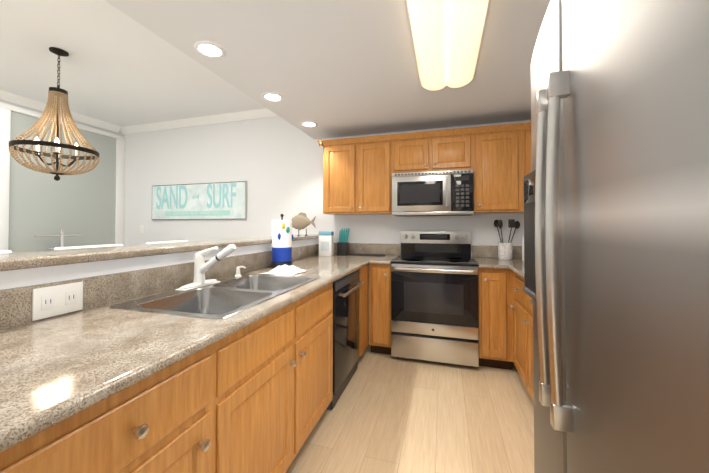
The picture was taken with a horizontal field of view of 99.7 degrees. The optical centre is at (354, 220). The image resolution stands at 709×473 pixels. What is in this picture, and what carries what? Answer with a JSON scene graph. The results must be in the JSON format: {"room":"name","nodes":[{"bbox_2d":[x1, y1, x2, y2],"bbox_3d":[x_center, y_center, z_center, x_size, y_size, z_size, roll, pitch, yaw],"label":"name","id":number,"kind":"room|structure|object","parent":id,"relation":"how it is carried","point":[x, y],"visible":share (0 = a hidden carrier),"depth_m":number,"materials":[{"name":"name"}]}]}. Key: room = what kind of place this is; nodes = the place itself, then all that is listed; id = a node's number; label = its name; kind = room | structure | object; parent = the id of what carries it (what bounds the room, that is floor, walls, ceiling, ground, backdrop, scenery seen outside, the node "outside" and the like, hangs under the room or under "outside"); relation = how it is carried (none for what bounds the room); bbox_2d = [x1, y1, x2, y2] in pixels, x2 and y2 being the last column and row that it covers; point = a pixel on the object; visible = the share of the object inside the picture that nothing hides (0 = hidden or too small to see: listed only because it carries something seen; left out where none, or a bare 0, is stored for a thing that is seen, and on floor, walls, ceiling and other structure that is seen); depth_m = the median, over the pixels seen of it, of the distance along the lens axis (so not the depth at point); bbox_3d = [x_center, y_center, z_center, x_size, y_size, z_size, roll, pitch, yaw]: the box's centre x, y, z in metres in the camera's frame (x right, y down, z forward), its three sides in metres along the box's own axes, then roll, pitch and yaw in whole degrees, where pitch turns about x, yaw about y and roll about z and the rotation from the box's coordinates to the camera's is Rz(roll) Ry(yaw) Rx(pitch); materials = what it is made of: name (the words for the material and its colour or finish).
{"room":"dining room and kitchen","nodes":[
{"label":"dining room and kitchen","id":0,"kind":"room"},
{"bbox_2d":[0,100,122,135],"bbox_3d":[-4.660,-0.158,1.409,0.100,2.870,6.858,0,-1,17],"label":"wall","id":1,"kind":"structure","parent":0,"point":[38,111],"depth_m":3.94,"materials":[{"name":"white paint"}]},
{"bbox_2d":[0,90,122,133],"bbox_3d":[-4.555,-1.450,1.454,0.085,0.085,6.747,0,-1,17],"label":"crown molding","id":2,"kind":"structure","parent":1,"relation":"attached to","point":[6,96],"depth_m":3.72,"materials":[{"name":"white wood"}]},
{"bbox_2d":[0,102,124,252],"bbox_3d":[-4.117,-0.022,2.965,0.045,2.644,3.556,0,-1,17],"label":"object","id":3,"kind":"structure","parent":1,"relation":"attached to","point":[89,205],"depth_m":3.88,"materials":[{"name":"white glass"}]},
{"bbox_2d":[0,0,265,126],"bbox_3d":[-1.731,-1.555,0.606,6.185,0.100,6.958,0,-1,17],"label":"ceiling","id":4,"kind":"structure","parent":0,"point":[119,68],"depth_m":2.89,"materials":[{"name":"white paint"}]},
{"bbox_2d":[9,47,98,180],"bbox_3d":[-2.567,-0.909,2.590,0.555,1.129,0.552,0,-1,17],"label":"chandelier","id":5,"kind":"object","parent":4,"relation":"hanging from","point":[53,105],"visible":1,"depth_m":2.54,"materials":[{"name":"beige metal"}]},
{"bbox_2d":[0,238,318,289],"bbox_3d":[-1.128,0.722,1.329,0.132,1.108,4.957,0,-1,17],"label":"wall","id":6,"kind":"structure","parent":0,"point":[9,279],"depth_m":1.28,"materials":[{"name":"white paint"}]},
{"bbox_2d":[0,234,318,270],"bbox_3d":[-1.163,0.148,1.348,0.340,0.035,4.956,0,-1,17],"label":"bar","id":7,"kind":"object","parent":6,"relation":"on","point":[21,260],"visible":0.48,"depth_m":1.31,"materials":[{"name":"stone"}]},
{"bbox_2d":[291,212,315,235],"bbox_3d":[-0.564,0.032,3.281,0.305,0.255,0.058,0,-1,17],"label":"fish","id":8,"kind":"object","parent":7,"relation":"on","point":[300,220],"visible":0.98,"depth_m":3.27},
{"bbox_2d":[123,116,530,331],"bbox_3d":[-0.748,-0.120,3.869,6.185,2.870,0.100,0,-1,17],"label":"wall","id":9,"kind":"structure","parent":0,"point":[276,163],"depth_m":3.99,"materials":[{"name":"white paint"}]},
{"bbox_2d":[140,225,143,232],"bbox_3d":[-3.241,0.126,4.553,0.075,0.120,0.010,0,-1,17],"label":"switch plate","id":10,"kind":"object","parent":9,"relation":"attached to","point":[141,228],"visible":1,"depth_m":4.55,"materials":[{"name":"white plastic"}]},
{"bbox_2d":[152,181,246,219],"bbox_3d":[-2.239,-0.273,4.246,1.649,0.514,0.036,0,-1,17],"label":"sign","id":11,"kind":"object","parent":9,"relation":"attached to","point":[215,201],"visible":0.98,"depth_m":4.21,"materials":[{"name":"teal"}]},
{"bbox_2d":[122,108,277,133],"bbox_3d":[-2.038,-1.408,4.177,3.167,0.085,0.085,0,-1,17],"label":"crown molding","id":12,"kind":"structure","parent":9,"relation":"attached to","point":[156,126],"depth_m":4.21,"materials":[{"name":"white wood"}]},
{"bbox_2d":[322,134,393,214],"bbox_3d":[0.066,-0.485,3.395,0.780,0.816,0.347,0,-1,17],"label":"upper cabinet","id":13,"kind":"object","parent":9,"relation":"attached to","point":[359,171],"depth_m":3.23,"materials":[{"name":"brown wood"}]},
{"bbox_2d":[394,127,473,172],"bbox_3d":[0.820,-0.696,3.172,0.795,0.400,0.347,0,-1,17],"label":"upper cabinet","id":14,"kind":"object","parent":9,"relation":"attached to","point":[452,149],"depth_m":3.00,"materials":[{"name":"brown wood"}]},
{"bbox_2d":[392,169,473,215],"bbox_3d":[0.807,-0.271,3.121,0.780,0.436,0.438,0,-1,17],"label":"microwave","id":15,"kind":"object","parent":14,"relation":"attached to","point":[441,193],"visible":1,"depth_m":2.95,"materials":[{"name":"grey metal"}]},
{"bbox_2d":[473,122,525,212],"bbox_3d":[1.402,-0.491,2.995,0.419,0.816,0.347,0,-1,17],"label":"upper cabinet","id":16,"kind":"object","parent":9,"relation":"attached to","point":[499,171],"depth_m":2.83,"materials":[{"name":"brown wood"}]},
{"bbox_2d":[526,122,531,174],"bbox_3d":[1.827,-0.493,2.868,0.468,0.816,0.347,0,-1,17],"label":"upper cabinet","id":17,"kind":"object","parent":9,"relation":"attached to","point":[528,124],"depth_m":2.76,"materials":[{"name":"brown wood"}]},
{"bbox_2d":[105,0,550,138],"bbox_3d":[-0.170,-1.295,0.135,2.724,0.432,6.756,0,-1,17],"label":"ceiling","id":18,"kind":"structure","parent":0,"point":[337,68],"depth_m":1.94,"materials":[{"name":"white paint"}]},
{"bbox_2d":[194,41,225,57],"bbox_3d":[-0.887,-1.049,1.839,0.176,0.008,0.176,0,-1,17],"label":"recessed light","id":19,"kind":"object","parent":18,"relation":"in","point":[209,49],"visible":1,"depth_m":1.83,"materials":[{"name":"white"}]},
{"bbox_2d":[262,92,283,101],"bbox_3d":[-0.685,-1.038,2.515,0.176,0.008,0.176,0,-1,17],"label":"recessed light","id":20,"kind":"object","parent":18,"relation":"in","point":[272,96],"visible":1,"depth_m":2.51,"materials":[{"name":"white"}]},
{"bbox_2d":[301,121,316,126],"bbox_3d":[-0.483,-1.028,3.190,0.176,0.008,0.176,0,-1,17],"label":"recessed light","id":21,"kind":"object","parent":18,"relation":"in","point":[308,124],"visible":1,"depth_m":3.18,"materials":[{"name":"white"}]},
{"bbox_2d":[406,0,489,89],"bbox_3d":[0.518,-1.003,1.669,0.386,0.103,1.216,0,-1,17],"label":"ceiling light fixture","id":22,"kind":"object","parent":18,"relation":"attached to","point":[447,36],"visible":1,"depth_m":1.59,"materials":[{"name":"white"}]},
{"bbox_2d":[286,332,533,472],"bbox_3d":[-1.731,1.304,0.562,6.185,0.080,6.958,0,-1,17],"label":"floor","id":23,"kind":"structure","parent":0,"point":[387,413],"depth_m":1.90,"materials":[{"name":"beige wood"}]},
{"bbox_2d":[0,250,11,253],"bbox_3d":[-1.720,0.714,1.351,0.400,1.124,0.400,0,-1,17],"label":"bar stool","id":24,"kind":"object","parent":23,"relation":"on","point":[5,251],"visible":0.08,"depth_m":1.56,"materials":[{"name":"white"}]},
{"bbox_2d":[0,443,19,472],"bbox_3d":[-0.984,0.819,0.316,0.663,0.884,0.564,0,-1,17],"label":"base cabinet","id":25,"kind":"object","parent":23,"relation":"on","point":[9,458],"depth_m":0.51,"materials":[{"name":"brown wood"}]},
{"bbox_2d":[0,243,375,452],"bbox_3d":[-0.688,0.311,1.308,0.720,0.160,4.756,0,-1,17],"label":"countertop","id":26,"kind":"structure","parent":25,"relation":"on","point":[57,369],"depth_m":0.92,"materials":[{"name":"stone"}]},
{"bbox_2d":[32,282,82,320],"bbox_3d":[-1.093,0.293,1.108,0.009,0.110,0.150,0,-1,17],"label":"electrical outlet plate","id":27,"kind":"object","parent":26,"relation":"attached to","point":[50,301],"visible":1,"depth_m":1.10,"materials":[{"name":"white plastic"}]},
{"bbox_2d":[175,244,235,290],"bbox_3d":[-0.751,0.239,1.607,0.260,0.233,0.256,0,-1,17],"label":"faucet","id":28,"kind":"object","parent":26,"relation":"on","point":[201,267],"visible":0.98,"depth_m":1.61,"materials":[{"name":"white plastic"}]},
{"bbox_2d":[110,274,317,318],"bbox_3d":[-0.619,0.451,1.564,0.566,0.190,0.886,0,-1,17],"label":"sink","id":29,"kind":"object","parent":26,"relation":"in","point":[227,297],"visible":0.4,"depth_m":1.54,"materials":[{"name":"silver metal"}]},
{"bbox_2d":[235,266,245,276],"bbox_3d":[-0.738,0.325,1.935,0.078,0.072,0.042,0,-1,17],"label":"soap dispenser","id":30,"kind":"object","parent":29,"relation":"on","point":[238,272],"visible":1,"depth_m":1.93,"materials":[{"name":"white plastic"}]},
{"bbox_2d":[271,214,292,267],"bbox_3d":[-0.583,0.157,2.392,0.164,0.429,0.176,0,-1,17],"label":"paper towel","id":31,"kind":"object","parent":26,"relation":"on","point":[282,236],"visible":0.98,"depth_m":2.33,"materials":[{"name":"white paper"}]},
{"bbox_2d":[260,265,305,274],"bbox_3d":[-0.494,0.339,2.139,0.259,0.050,0.281,0,-1,17],"label":"cloth","id":32,"kind":"object","parent":26,"relation":"on","point":[286,270],"visible":1,"depth_m":2.07,"materials":[{"name":"white fabric"}]},
{"bbox_2d":[319,231,333,255],"bbox_3d":[-0.312,0.251,3.306,0.152,0.270,0.084,0,-1,17],"label":"carton","id":33,"kind":"object","parent":26,"relation":"on","point":[326,243],"visible":1,"depth_m":3.27,"materials":[{"name":"white"}]},
{"bbox_2d":[337,228,349,255],"bbox_3d":[-0.124,0.236,3.414,0.110,0.303,0.152,0,-1,17],"label":"knife block","id":34,"kind":"object","parent":26,"relation":"on","point":[343,246],"visible":1,"depth_m":3.36,"materials":[{"name":"black plastic"}]},
{"bbox_2d":[349,253,385,255],"bbox_3d":[0.147,0.381,3.382,0.395,0.012,0.130,0,-1,17],"label":"board","id":35,"kind":"object","parent":26,"relation":"on","point":[361,254],"visible":0.98,"depth_m":3.33,"materials":[{"name":"black plastic"}]},
{"bbox_2d":[34,230,89,249],"bbox_3d":[-3.715,0.714,3.822,0.220,1.200,0.590,0,-1,17],"label":"stand","id":36,"kind":"object","parent":23,"relation":"on","point":[62,235],"visible":0.23,"depth_m":3.79,"materials":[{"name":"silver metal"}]},
{"bbox_2d":[54,244,122,249],"bbox_3d":[-1.556,0.722,1.897,0.400,1.124,0.400,0,-1,17],"label":"bar stool","id":37,"kind":"object","parent":23,"relation":"on","point":[79,247],"visible":0.08,"depth_m":1.92,"materials":[{"name":"white"}]},
{"bbox_2d":[20,334,231,472],"bbox_3d":[-0.837,0.827,0.809,0.663,0.884,0.574,0,-1,17],"label":"base cabinet","id":38,"kind":"object","parent":23,"relation":"on","point":[174,419],"depth_m":0.76,"materials":[{"name":"brown wood"}]},
{"bbox_2d":[146,240,187,243],"bbox_3d":[-1.393,0.731,2.443,0.400,1.124,0.400,0,-1,17],"label":"bar stool","id":39,"kind":"object","parent":23,"relation":"on","point":[166,242],"visible":0.04,"depth_m":2.47,"materials":[{"name":"white"}]},
{"bbox_2d":[228,283,332,472],"bbox_3d":[-0.614,0.838,1.553,0.663,0.884,1.117,0,-1,17],"label":"base cabinet","id":40,"kind":"object","parent":23,"relation":"on","point":[256,397],"depth_m":1.34,"materials":[{"name":"brown wood"}]},
{"bbox_2d":[327,269,363,409],"bbox_3d":[-0.320,0.847,2.395,0.688,0.868,0.615,0,-1,17],"label":"dishwasher","id":41,"kind":"object","parent":23,"relation":"on","point":[345,323],"visible":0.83,"depth_m":2.22,"materials":[{"name":"black metal"}]},
{"bbox_2d":[359,267,363,356],"bbox_3d":[-0.364,0.851,2.388,0.663,0.884,0.702,0,-1,17],"label":"base cabinet","id":42,"kind":"object","parent":23,"relation":"on","point":[361,271],"depth_m":2.67,"materials":[{"name":"brown wood"}]},
{"bbox_2d":[364,265,367,350],"bbox_3d":[-0.224,0.858,2.858,0.663,0.884,0.280,0,-1,17],"label":"base cabinet","id":43,"kind":"object","parent":23,"relation":"on","point":[365,267],"depth_m":2.81,"materials":[{"name":"brown wood"}]},
{"bbox_2d":[369,264,391,354],"bbox_3d":[0.323,0.862,3.135,0.217,0.884,0.603,0,-1,17],"label":"base cabinet","id":44,"kind":"object","parent":23,"relation":"on","point":[380,332],"depth_m":2.85,"materials":[{"name":"brown wood"}]},
{"bbox_2d":[372,243,399,264],"bbox_3d":[0.334,0.339,3.131,0.194,0.160,0.676,0,-1,17],"label":"countertop","id":45,"kind":"structure","parent":44,"relation":"on","point":[392,251],"depth_m":3.42,"materials":[{"name":"stone"}]},
{"bbox_2d":[391,231,478,366],"bbox_3d":[0.788,0.703,2.964,0.764,1.197,0.722,0,-1,17],"label":"range","id":46,"kind":"object","parent":23,"relation":"on","point":[434,296],"visible":1,"depth_m":2.70,"materials":[{"name":"grey metal"}]},
{"bbox_2d":[478,268,484,366],"bbox_3d":[0.797,0.860,2.994,0.808,0.884,0.603,0,-1,17],"label":"base cabinet","id":47,"kind":"object","parent":23,"relation":"on","point":[481,271],"depth_m":2.60,"materials":[{"name":"brown wood"}]},
{"bbox_2d":[472,245,503,268],"bbox_3d":[1.266,0.335,2.863,0.208,0.160,0.656,0,-1,17],"label":"countertop","id":48,"kind":"structure","parent":47,"relation":"on","point":[486,256],"depth_m":3.12,"materials":[{"name":"stone"}]},
{"bbox_2d":[485,268,513,369],"bbox_3d":[1.298,0.858,2.844,0.272,0.884,0.603,0,-1,17],"label":"base cabinet","id":49,"kind":"object","parent":23,"relation":"on","point":[495,310],"depth_m":2.56,"materials":[{"name":"brown wood"}]},
{"bbox_2d":[510,272,521,378],"bbox_3d":[1.555,0.848,2.215,0.624,0.884,0.495,0,-1,17],"label":"base cabinet","id":50,"kind":"object","parent":23,"relation":"on","point":[517,280],"depth_m":2.32,"materials":[{"name":"brown wood"}]},
{"bbox_2d":[504,246,523,278],"bbox_3d":[1.453,0.321,1.957,0.671,0.160,2.286,0,-1,17],"label":"countertop","id":51,"kind":"structure","parent":50,"relation":"on","point":[516,265],"depth_m":2.64,"materials":[{"name":"stone"}]},
{"bbox_2d":[494,219,519,259],"bbox_3d":[1.525,0.183,2.975,0.233,0.396,0.184,0,-1,17],"label":"utensil crock","id":52,"kind":"object","parent":51,"relation":"on","point":[505,250],"visible":1,"depth_m":2.92,"materials":[{"name":"ceramic"}]},
{"bbox_2d":[522,236,523,260],"bbox_3d":[1.652,0.240,2.824,0.124,0.276,0.124,0,-1,17],"label":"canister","id":53,"kind":"object","parent":51,"relation":"on","point":[523,248],"visible":0.02,"depth_m":2.82,"materials":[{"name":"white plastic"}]},
{"bbox_2d":[522,278,533,402],"bbox_3d":[1.424,0.842,1.777,0.624,0.884,0.420,0,-1,17],"label":"base cabinet","id":54,"kind":"object","parent":23,"relation":"on","point":[522,306],"depth_m":2.03,"materials":[{"name":"brown wood"}]},
{"bbox_2d":[523,0,708,472],"bbox_3d":[0.828,0.361,0.433,0.939,1.803,0.950,0,-1,17],"label":"refrigerator","id":55,"kind":"object","parent":23,"relation":"on","point":[616,234],"visible":1,"depth_m":0.43,"materials":[{"name":"grey metal"}]}
]}

